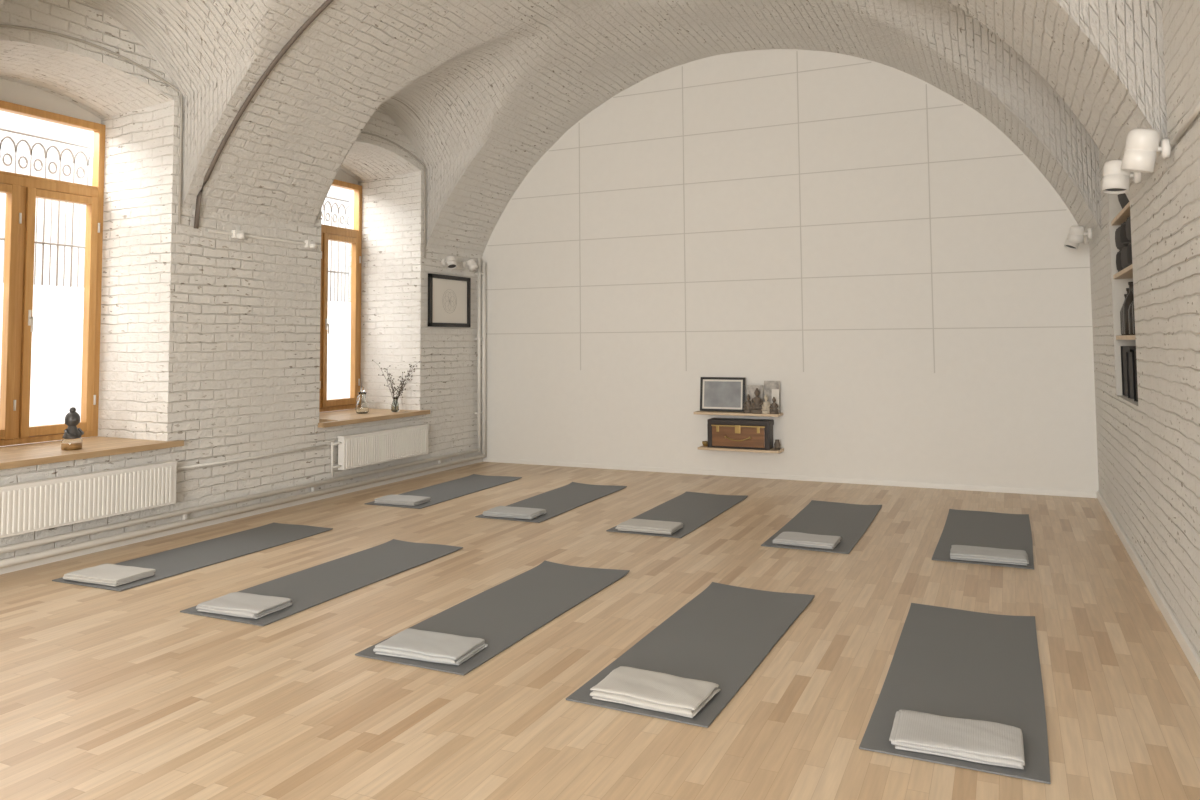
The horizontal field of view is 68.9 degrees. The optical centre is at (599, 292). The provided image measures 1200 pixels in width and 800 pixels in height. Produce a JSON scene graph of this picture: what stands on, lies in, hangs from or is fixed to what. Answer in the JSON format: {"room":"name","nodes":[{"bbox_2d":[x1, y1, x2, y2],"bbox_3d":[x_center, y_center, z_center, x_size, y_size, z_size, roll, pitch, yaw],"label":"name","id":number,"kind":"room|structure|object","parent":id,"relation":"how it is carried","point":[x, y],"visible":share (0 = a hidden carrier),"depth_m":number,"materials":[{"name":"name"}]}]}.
{"room":"exercise studio","nodes":[
{"label":"exercise studio","id":0,"kind":"room"},
{"bbox_2d":[0,0,481,559],"bbox_3d":[-4.790,-0.193,5.035,1.070,3.950,13.460,-2,-4,25],"label":"wall","id":1,"kind":"structure","parent":0,"point":[209,341],"depth_m":7.24,"materials":[{"name":"paint"}]},
{"bbox_2d":[0,100,104,445],"bbox_3d":[-4.503,-0.138,6.754,0.360,2.590,1.640,-2,-4,25],"label":"window","id":2,"kind":"structure","parent":1,"relation":"in","point":[50,335],"depth_m":6.90,"materials":[{"name":"brown wood"}]},
{"bbox_2d":[0,461,177,537],"bbox_3d":[-3.604,1.452,6.054,0.114,0.380,1.485,-2,-4,25],"label":"radiator","id":3,"kind":"object","parent":1,"relation":"attached to","point":[36,505],"visible":1,"depth_m":6.03,"materials":[{"name":"white metal"}]},
{"bbox_2d":[0,24,182,223],"bbox_3d":[-3.684,-1.192,6.191,0.020,1.220,1.690,-2,-4,25],"label":"cable","id":4,"kind":"object","parent":1,"relation":"attached to","point":[1,25],"visible":1,"depth_m":6.72,"materials":[{"name":"beige plastic"}]},
{"bbox_2d":[0,436,183,469],"bbox_3d":[-4.030,1.150,6.259,0.945,0.045,1.685,-2,-4,25],"label":"window sill","id":5,"kind":"structure","parent":1,"relation":"attached to","point":[23,455],"depth_m":6.29,"materials":[{"name":"brown wood"}]},
{"bbox_2d":[61,407,83,449],"bbox_3d":[-3.799,0.976,6.290,0.132,0.302,0.132,-2,-4,25],"label":"statuette","id":6,"kind":"object","parent":5,"relation":"on","point":[71,440],"visible":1,"depth_m":6.25,"materials":[{"name":"black stone"}]},
{"bbox_2d":[0,458,482,574],"bbox_3d":[-4.285,1.737,4.687,0.019,0.050,13.440,-2,-4,25],"label":"baseboard","id":7,"kind":"structure","parent":1,"relation":"attached to","point":[39,562],"depth_m":7.03,"materials":[{"name":"white wood"}]},
{"bbox_2d":[0,448,483,567],"bbox_3d":[-4.238,1.642,4.670,0.076,0.137,13.240,-2,-4,25],"label":"pipe","id":8,"kind":"object","parent":1,"relation":"attached to","point":[21,559],"visible":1,"depth_m":6.94,"materials":[{"name":"white metal"}]},
{"bbox_2d":[177,444,326,469],"bbox_3d":[-2.963,1.418,7.545,0.020,0.030,1.700,-2,-4,25],"label":"pipe","id":9,"kind":"object","parent":1,"relation":"attached to","point":[324,445],"visible":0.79,"depth_m":7.45,"materials":[{"name":"white metal"}]},
{"bbox_2d":[207,230,319,248],"bbox_3d":[-2.913,-0.473,7.721,0.089,0.075,1.280,-2,-4,25],"label":"junction box","id":10,"kind":"object","parent":1,"relation":"attached to","point":[236,234],"visible":1,"depth_m":7.63,"materials":[{"name":"white paint"}]},
{"bbox_2d":[319,179,361,411],"bbox_3d":[-3.145,0.016,9.670,0.360,2.590,1.640,-2,-4,25],"label":"window","id":11,"kind":"structure","parent":1,"relation":"in","point":[340,322],"depth_m":9.96,"materials":[{"name":"brown wood"}]},
{"bbox_2d":[318,408,429,427],"bbox_3d":[-2.672,1.305,9.174,0.945,0.045,1.685,-2,-4,25],"label":"window sill","id":12,"kind":"structure","parent":1,"relation":"attached to","point":[349,416],"depth_m":9.06,"materials":[{"name":"brown wood"}]},
{"bbox_2d":[355,387,368,413],"bbox_3d":[-2.533,1.144,9.314,0.144,0.281,0.144,1,-4,-25],"label":"glass carafe","id":13,"kind":"object","parent":12,"relation":"on","point":[362,406],"visible":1,"depth_m":9.27,"materials":[{"name":"white"}]},
{"bbox_2d":[372,360,419,411],"bbox_3d":[-2.212,1.008,9.459,0.438,0.566,0.478,-3,-4,43],"label":"vase","id":14,"kind":"object","parent":12,"relation":"on","point":[395,405],"visible":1,"depth_m":9.45,"materials":[{"name":"clear glass"}]},
{"bbox_2d":[331,424,428,477],"bbox_3d":[-2.246,1.606,8.970,0.114,0.380,1.485,-2,-4,25],"label":"radiator","id":15,"kind":"object","parent":1,"relation":"attached to","point":[379,446],"visible":1,"depth_m":8.88,"materials":[{"name":"white metal"}]},
{"bbox_2d":[361,132,425,257],"bbox_3d":[-2.326,-1.038,9.107,0.020,1.220,1.690,-2,-4,25],"label":"cable","id":16,"kind":"object","parent":1,"relation":"attached to","point":[401,147],"visible":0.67,"depth_m":9.83,"materials":[{"name":"beige plastic"}]},
{"bbox_2d":[441,255,456,268],"bbox_3d":[-1.739,-0.351,10.125,0.184,0.159,0.135,-2,-4,25],"label":"spotlight","id":17,"kind":"object","parent":1,"relation":"attached to","point":[450,261],"visible":1,"depth_m":10.10,"materials":[{"name":"white"}]},
{"bbox_2d":[428,273,470,326],"bbox_3d":[-1.757,0.103,10.234,0.035,0.600,0.820,-2,-4,25],"label":"framed drawing","id":18,"kind":"object","parent":1,"relation":"attached to","point":[449,297],"visible":1,"depth_m":10.22,"materials":[{"name":"black"}]},
{"bbox_2d":[462,258,477,270],"bbox_3d":[-1.554,-0.330,10.518,0.188,0.161,0.134,-2,-4,25],"label":"spotlight","id":19,"kind":"object","parent":1,"relation":"attached to","point":[471,264],"visible":1,"depth_m":10.47,"materials":[{"name":"white"}]},
{"bbox_2d":[475,258,485,456],"bbox_3d":[-1.469,0.795,10.733,0.090,2.430,0.134,-2,-4,25],"label":"riser pipe","id":20,"kind":"object","parent":1,"relation":"attached to","point":[479,412],"visible":1,"depth_m":10.71,"materials":[{"name":"white metal"}]},
{"bbox_2d":[0,0,1166,254],"bbox_3d":[-1.306,-1.877,3.502,6.640,2.472,13.460,-2,-4,25],"label":"ceiling","id":21,"kind":"structure","parent":0,"point":[481,90],"depth_m":7.52,"materials":[{"name":"brick"}]},
{"bbox_2d":[194,0,333,228],"bbox_3d":[-1.453,-1.693,6.338,3.974,2.249,0.066,-2,-4,23],"label":"cable","id":22,"kind":"object","parent":21,"relation":"attached to","point":[326,3],"visible":1,"depth_m":6.88,"materials":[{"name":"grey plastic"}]},
{"bbox_2d":[1064,234,1087,249],"bbox_3d":[4.205,-0.461,7.727,0.187,0.167,0.128,-2,-4,25],"label":"spotlight","id":23,"kind":"object","parent":21,"relation":"attached to","point":[1074,246],"visible":0.52,"depth_m":7.69,"materials":[{"name":"white"}]},
{"bbox_2d":[1069,225,1091,242],"bbox_3d":[4.046,-0.492,7.366,0.171,0.158,0.130,-2,-4,25],"label":"spotlight","id":24,"kind":"object","parent":21,"relation":"attached to","point":[1076,234],"visible":1,"depth_m":7.33,"materials":[{"name":"white metal"}]},
{"bbox_2d":[1102,160,1140,193],"bbox_3d":[2.795,-0.623,4.693,0.182,0.174,0.140,-2,-4,25],"label":"spotlight","id":25,"kind":"object","parent":21,"relation":"attached to","point":[1115,180],"visible":0.88,"depth_m":4.66,"materials":[{"name":"white metal"}]},
{"bbox_2d":[0,462,1199,799],"bbox_3d":[-1.275,1.712,3.308,6.680,0.100,13.480,-2,-4,25],"label":"floor","id":26,"kind":"structure","parent":0,"point":[105,694],"depth_m":3.94,"materials":[{"name":"beige wood"}]},
{"bbox_2d":[52,523,332,590],"bbox_3d":[-2.757,1.826,6.163,0.618,0.013,1.850,-2,-4,24],"label":"yoga mat","id":27,"kind":"object","parent":26,"relation":"on","point":[183,559],"visible":0.88,"depth_m":6.16,"materials":[{"name":"rubber"}]},
{"bbox_2d":[63,563,155,586],"bbox_3d":[-3.079,1.765,5.479,0.474,0.043,0.309,-2,-3,22],"label":"folded towel","id":28,"kind":"object","parent":27,"relation":"on","point":[108,574],"visible":1,"depth_m":5.42,"materials":[{"name":"fabric"}]},
{"bbox_2d":[180,539,462,625],"bbox_3d":[-1.640,1.779,5.501,0.618,0.016,1.850,-2,-4,25],"label":"yoga mat","id":29,"kind":"object","parent":26,"relation":"on","point":[308,588],"visible":0.88,"depth_m":5.46,"materials":[{"name":"rubber"}]},
{"bbox_2d":[196,592,291,618],"bbox_3d":[-1.967,1.720,4.823,0.440,0.044,0.291,-2,-3,22],"label":"folded towel","id":30,"kind":"object","parent":29,"relation":"on","point":[238,604],"visible":1,"depth_m":4.76,"materials":[{"name":"fabric"}]},
{"bbox_2d":[365,474,521,508],"bbox_3d":[-1.496,1.957,8.683,0.618,0.016,1.850,-2,-4,24],"label":"yoga mat","id":31,"kind":"object","parent":26,"relation":"on","point":[456,488],"visible":0.82,"depth_m":8.74,"materials":[{"name":"rubber"}]},
{"bbox_2d":[374,494,430,505],"bbox_3d":[-1.808,1.899,8.014,0.445,0.043,0.290,-2,-3,22],"label":"folded towel","id":32,"kind":"object","parent":31,"relation":"on","point":[409,500],"visible":1,"depth_m":7.93,"materials":[{"name":"fabric"}]},
{"bbox_2d":[355,561,629,674],"bbox_3d":[-0.485,1.728,4.811,0.618,0.022,1.850,-2,-4,25],"label":"yoga mat","id":33,"kind":"object","parent":26,"relation":"on","point":[504,614],"visible":0.88,"depth_m":4.77,"materials":[{"name":"rubber"}]},
{"bbox_2d":[373,628,487,664],"bbox_3d":[-0.804,1.672,4.138,0.466,0.044,0.294,-2,-3,22],"label":"folded towel","id":34,"kind":"object","parent":33,"relation":"on","point":[422,645],"visible":1,"depth_m":4.08,"materials":[{"name":"fabric"}]},
{"bbox_2d":[475,482,626,522],"bbox_3d":[-0.391,1.910,8.049,0.618,0.022,1.850,-2,-4,24],"label":"yoga mat","id":35,"kind":"object","parent":26,"relation":"on","point":[558,501],"visible":0.8,"depth_m":8.10,"materials":[{"name":"rubber"}]},
{"bbox_2d":[482,506,546,518],"bbox_3d":[-0.720,1.855,7.380,0.470,0.043,0.295,-2,-3,23],"label":"folded towel","id":36,"kind":"object","parent":35,"relation":"on","point":[500,511],"visible":1,"depth_m":7.31,"materials":[{"name":"fabric"}]},
{"bbox_2d":[606,492,747,537],"bbox_3d":[0.715,1.871,7.459,0.618,0.017,1.850,-2,-4,25],"label":"yoga mat","id":37,"kind":"object","parent":26,"relation":"on","point":[692,509],"visible":0.8,"depth_m":7.52,"materials":[{"name":"rubber"}]},
{"bbox_2d":[615,519,683,534],"bbox_3d":[0.383,1.813,6.790,0.473,0.043,0.314,-2,-4,24],"label":"folded towel","id":38,"kind":"object","parent":37,"relation":"on","point":[635,525],"visible":1,"depth_m":6.72,"materials":[{"name":"fabric"}]},
{"bbox_2d":[566,582,814,727],"bbox_3d":[0.539,1.691,4.270,0.618,0.021,1.850,-2,-4,26],"label":"yoga mat","id":39,"kind":"object","parent":26,"relation":"on","point":[721,636],"visible":0.86,"depth_m":4.22,"materials":[{"name":"rubber"}]},
{"bbox_2d":[590,666,720,717],"bbox_3d":[0.226,1.633,3.593,0.469,0.045,0.306,-2,-4,28],"label":"folded towel","id":40,"kind":"object","parent":39,"relation":"on","point":[651,690],"visible":1,"depth_m":3.54,"materials":[{"name":"fabric"}]},
{"bbox_2d":[761,500,881,553],"bbox_3d":[1.811,1.833,6.940,0.618,0.019,1.850,-2,-4,25],"label":"yoga mat","id":41,"kind":"object","parent":26,"relation":"on","point":[847,521],"visible":0.86,"depth_m":6.95,"materials":[{"name":"rubber"}]},
{"bbox_2d":[773,532,841,548],"bbox_3d":[1.490,1.776,6.284,0.440,0.044,0.293,-2,-4,26],"label":"folded towel","id":42,"kind":"object","parent":41,"relation":"on","point":[787,538],"visible":1,"depth_m":6.21,"materials":[{"name":"fabric"}]},
{"bbox_2d":[859,603,1050,783],"bbox_3d":[1.597,1.658,3.835,0.618,0.020,1.850,-2,-4,25],"label":"yoga mat","id":43,"kind":"object","parent":26,"relation":"on","point":[948,662],"visible":0.84,"depth_m":3.72,"materials":[{"name":"rubber"}]},
{"bbox_2d":[889,710,1024,768],"bbox_3d":[1.285,1.601,3.152,0.441,0.044,0.297,-2,-4,23],"label":"folded towel","id":44,"kind":"object","parent":43,"relation":"on","point":[978,741],"visible":1,"depth_m":3.10,"materials":[{"name":"fabric"}]},
{"bbox_2d":[932,509,1033,568],"bbox_3d":[2.871,1.802,6.503,0.618,0.015,1.850,-2,-4,25],"label":"yoga mat","id":45,"kind":"object","parent":26,"relation":"on","point":[962,527],"visible":0.78,"depth_m":6.54,"materials":[{"name":"rubber"}]},
{"bbox_2d":[950,545,1028,564],"bbox_3d":[2.587,1.742,5.815,0.478,0.042,0.307,-2,-4,24],"label":"folded towel","id":46,"kind":"object","parent":45,"relation":"on","point":[958,552],"visible":1,"depth_m":5.75,"materials":[{"name":"fabric"}]},
{"bbox_2d":[482,49,1098,492],"bbox_3d":[1.541,-0.357,9.528,6.640,4.690,0.001,-2,-4,25],"label":"wall","id":47,"kind":"structure","parent":0,"point":[999,407],"depth_m":9.27,"materials":[{"name":"paint"}]},
{"bbox_2d":[694,411,782,416],"bbox_3d":[1.476,1.298,9.338,0.920,0.035,0.239,-2,-4,25],"label":"wall shelf","id":48,"kind":"object","parent":47,"relation":"attached to","point":[696,412],"visible":0.91,"depth_m":9.26,"materials":[{"name":"brown wood"}]},
{"bbox_2d":[700,377,744,411],"bbox_3d":[1.325,1.101,9.455,0.500,0.366,0.063,-2,-4,25],"label":"framed photo","id":49,"kind":"object","parent":48,"relation":"on","point":[727,394],"visible":0.88,"depth_m":9.45,"materials":[{"name":"black"}]},
{"bbox_2d":[743,394,751,412],"bbox_3d":[1.570,1.174,9.240,0.110,0.199,0.108,-2,-4,25],"label":"figurine","id":50,"kind":"object","parent":48,"relation":"on","point":[748,405],"visible":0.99,"depth_m":9.22,"materials":[{"name":"brown stone"}]},
{"bbox_2d":[750,388,762,413],"bbox_3d":[1.653,1.138,9.198,0.146,0.265,0.144,-2,-4,25],"label":"figurine","id":51,"kind":"object","parent":48,"relation":"on","point":[756,408],"visible":0.99,"depth_m":9.16,"materials":[{"name":"brown stone"}]},
{"bbox_2d":[747,381,779,412],"bbox_3d":[1.729,1.106,9.273,0.355,0.335,0.076,-2,-4,25],"label":"postcard","id":52,"kind":"object","parent":48,"relation":"on","point":[771,388],"visible":0.67,"depth_m":9.27,"materials":[{"name":"white paper"}]},
{"bbox_2d":[761,395,770,413],"bbox_3d":[1.740,1.168,9.156,0.110,0.199,0.108,-2,-4,25],"label":"figurine","id":53,"kind":"object","parent":48,"relation":"on","point":[765,406],"visible":1,"depth_m":9.13,"materials":[{"name":"beige"}]},
{"bbox_2d":[770,397,778,413],"bbox_3d":[1.815,1.177,9.115,0.098,0.177,0.096,-2,-4,25],"label":"figurine","id":54,"kind":"object","parent":48,"relation":"on","point":[773,410],"visible":1,"depth_m":9.09,"materials":[{"name":"brown stone"}]},
{"bbox_2d":[698,446,783,452],"bbox_3d":[1.496,1.671,9.308,0.880,0.035,0.239,-2,-4,25],"label":"wall shelf","id":55,"kind":"object","parent":47,"relation":"attached to","point":[772,450],"visible":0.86,"depth_m":9.20,"materials":[{"name":"brown wood"}]},
{"bbox_2d":[707,418,773,449],"bbox_3d":[1.495,1.502,9.306,0.670,0.300,0.247,-2,-4,25],"label":"wooden chest","id":56,"kind":"object","parent":55,"relation":"on","point":[740,433],"visible":1,"depth_m":9.21,"materials":[{"name":"brown wood"}]},
{"bbox_2d":[774,439,779,449],"bbox_3d":[1.854,1.591,9.146,0.068,0.100,0.068,-2,-4,25],"label":"jar","id":57,"kind":"object","parent":55,"relation":"on","point":[777,443],"visible":1,"depth_m":9.12,"materials":[{"name":"grey glass"}]},
{"bbox_2d":[486,51,1091,372],"bbox_3d":[1.537,-0.866,9.556,6.640,3.450,0.004,-2,-4,25],"label":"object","id":58,"kind":"structure","parent":47,"relation":"attached to","point":[797,72],"depth_m":9.34,"materials":[{"name":"white"}]},
{"bbox_2d":[483,457,1096,497],"bbox_3d":[1.554,1.958,9.388,6.600,0.050,0.019,-2,-4,25],"label":"baseboard","id":59,"kind":"structure","parent":47,"relation":"attached to","point":[499,460],"depth_m":9.07,"materials":[{"name":"white wood"}]},
{"bbox_2d":[1089,0,1199,657],"bbox_3d":[1.852,-0.416,1.954,0.300,3.950,13.460,-2,-4,25],"label":"wall","id":60,"kind":"structure","parent":0,"point":[1148,449],"depth_m":4.46,"materials":[{"name":"brick"}]},
{"bbox_2d":[1111,201,1129,225],"bbox_3d":[3.697,-0.547,5.928,0.286,0.030,1.196,-2,-4,25],"label":"niche shelf","id":61,"kind":"object","parent":60,"relation":"attached to","point":[1124,213],"visible":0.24,"depth_m":6.08,"materials":[{"name":"brown wood"}]},
{"bbox_2d":[1118,193,1128,208],"bbox_3d":[3.839,-0.626,6.252,0.230,0.160,0.230,-2,-4,25],"label":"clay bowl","id":62,"kind":"object","parent":61,"relation":"on","point":[1123,200],"visible":0.14,"depth_m":6.24,"materials":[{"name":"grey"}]},
{"bbox_2d":[1113,264,1132,278],"bbox_3d":[3.700,-0.147,5.905,0.286,0.030,1.196,-2,-4,25],"label":"niche shelf","id":63,"kind":"object","parent":60,"relation":"attached to","point":[1127,273],"visible":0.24,"depth_m":6.10,"materials":[{"name":"brown wood"}]},
{"bbox_2d":[1116,250,1122,271],"bbox_3d":[3.871,-0.226,6.304,0.260,0.165,0.260,-2,-4,25],"label":"cushion","id":64,"kind":"object","parent":63,"relation":"on","point":[1118,255],"visible":0.12,"depth_m":6.31,"materials":[{"name":"grey fabric"}]},
{"bbox_2d":[1115,227,1124,249],"bbox_3d":[3.870,-0.395,6.314,0.260,0.165,0.260,-2,-4,25],"label":"cushion","id":65,"kind":"object","parent":64,"relation":"on","point":[1118,243],"visible":0.17,"depth_m":6.32,"materials":[{"name":"grey fabric"}]},
{"bbox_2d":[1121,246,1128,268],"bbox_3d":[3.745,-0.240,6.032,0.260,0.165,0.260,-2,-4,25],"label":"cushion","id":66,"kind":"object","parent":63,"relation":"on","point":[1124,263],"visible":0.12,"depth_m":6.03,"materials":[{"name":"grey fabric"}]},
{"bbox_2d":[1120,222,1130,245],"bbox_3d":[3.744,-0.410,6.042,0.260,0.165,0.260,-2,-4,25],"label":"cushion","id":67,"kind":"object","parent":66,"relation":"on","point":[1124,240],"visible":0.24,"depth_m":6.04,"materials":[{"name":"grey fabric"}]},
{"bbox_2d":[1127,242,1131,265],"bbox_3d":[3.606,-0.256,5.734,0.260,0.165,0.260,-2,-4,25],"label":"cushion","id":68,"kind":"object","parent":63,"relation":"on","point":[1129,247],"visible":0.12,"depth_m":5.74,"materials":[{"name":"grey fabric"}]},
{"bbox_2d":[1126,216,1130,240],"bbox_3d":[3.604,-0.426,5.743,0.260,0.165,0.260,-2,-4,25],"label":"cushion","id":69,"kind":"object","parent":68,"relation":"on","point":[1128,221],"visible":0.11,"depth_m":5.75,"materials":[{"name":"grey fabric"}]},
{"bbox_2d":[1116,335,1135,339],"bbox_3d":[3.703,0.302,5.880,0.286,0.030,1.196,-2,-4,25],"label":"niche shelf","id":70,"kind":"object","parent":60,"relation":"attached to","point":[1122,337],"visible":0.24,"depth_m":5.91,"materials":[{"name":"brown wood"}]},
{"bbox_2d":[1120,294,1126,334],"bbox_3d":[3.849,0.161,6.371,0.100,0.300,0.100,-2,-4,25],"label":"bottle","id":71,"kind":"object","parent":70,"relation":"on","point":[1125,295],"visible":0.23,"depth_m":6.37,"materials":[{"name":"grey glass"}]},
{"bbox_2d":[1121,288,1128,334],"bbox_3d":[3.786,0.136,6.236,0.112,0.336,0.112,-2,-4,25],"label":"bottle","id":72,"kind":"object","parent":70,"relation":"on","point":[1127,289],"visible":0.22,"depth_m":6.24,"materials":[{"name":"grey glass"}]},
{"bbox_2d":[1123,282,1133,334],"bbox_3d":[3.723,0.111,6.102,0.124,0.372,0.124,-2,-4,25],"label":"bottle","id":73,"kind":"object","parent":70,"relation":"on","point":[1128,300],"visible":0.44,"depth_m":6.09,"materials":[{"name":"grey glass"}]},
{"bbox_2d":[1128,291,1133,334],"bbox_3d":[3.647,0.138,5.937,0.100,0.300,0.100,-2,-4,25],"label":"bottle","id":74,"kind":"object","parent":70,"relation":"on","point":[1130,306],"visible":0.21,"depth_m":5.93,"materials":[{"name":"grey glass"}]},
{"bbox_2d":[1132,301,1134,334],"bbox_3d":[3.537,0.108,5.702,0.112,0.336,0.112,-2,-4,25],"label":"bottle","id":75,"kind":"object","parent":70,"relation":"on","point":[1133,315],"visible":0.07,"depth_m":5.70,"materials":[{"name":"grey glass"}]},
{"bbox_2d":[1121,346,1135,395],"bbox_3d":[3.865,0.569,6.342,0.138,0.360,0.136,-2,-4,25],"label":"rolled mat","id":76,"kind":"object","parent":60,"relation":"in","point":[1124,349],"visible":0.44,"depth_m":6.34,"materials":[{"name":"grey rubber"}]},
{"bbox_2d":[1126,352,1133,398],"bbox_3d":[3.730,0.574,6.051,0.138,0.320,0.136,-2,-4,25],"label":"rolled mat","id":77,"kind":"object","parent":60,"relation":"in","point":[1128,354],"visible":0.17,"depth_m":6.05,"materials":[{"name":"grey"}]},
{"bbox_2d":[1132,350,1137,401],"bbox_3d":[3.595,0.549,5.762,0.138,0.340,0.136,-2,-4,25],"label":"rolled mat","id":78,"kind":"object","parent":60,"relation":"in","point":[1133,351],"visible":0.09,"depth_m":5.80,"materials":[{"name":"grey rubber"}]},
{"bbox_2d":[1121,128,1170,172],"bbox_3d":[2.523,-0.657,4.052,0.193,0.211,0.146,-2,-4,25],"label":"spotlight","id":79,"kind":"object","parent":60,"relation":"attached to","point":[1142,145],"visible":1,"depth_m":4.00,"materials":[{"name":"white metal"}]},
{"bbox_2d":[1097,491,1199,679],"bbox_3d":[1.717,1.525,1.903,0.019,0.070,13.440,-2,-4,25],"label":"baseboard","id":80,"kind":"structure","parent":60,"relation":"attached to","point":[1189,651],"depth_m":4.77,"materials":[{"name":"white wood"}]},
{"bbox_2d":[1170,102,1199,144],"bbox_3d":[2.343,-0.712,3.430,0.024,0.044,1.120,-2,-4,25],"label":"conduit","id":81,"kind":"object","parent":60,"relation":"attached to","point":[1196,111],"visible":1,"depth_m":3.61,"materials":[{"name":"white paint"}]},
{"label":"outside","id":82,"kind":"structure","parent":0,"visible":0},
{"bbox_2d":[0,45,372,446],"bbox_3d":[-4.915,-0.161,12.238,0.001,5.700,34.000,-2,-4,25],"label":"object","id":83,"kind":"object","parent":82,"point":[11,121],"depth_m":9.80,"materials":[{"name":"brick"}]}
]}

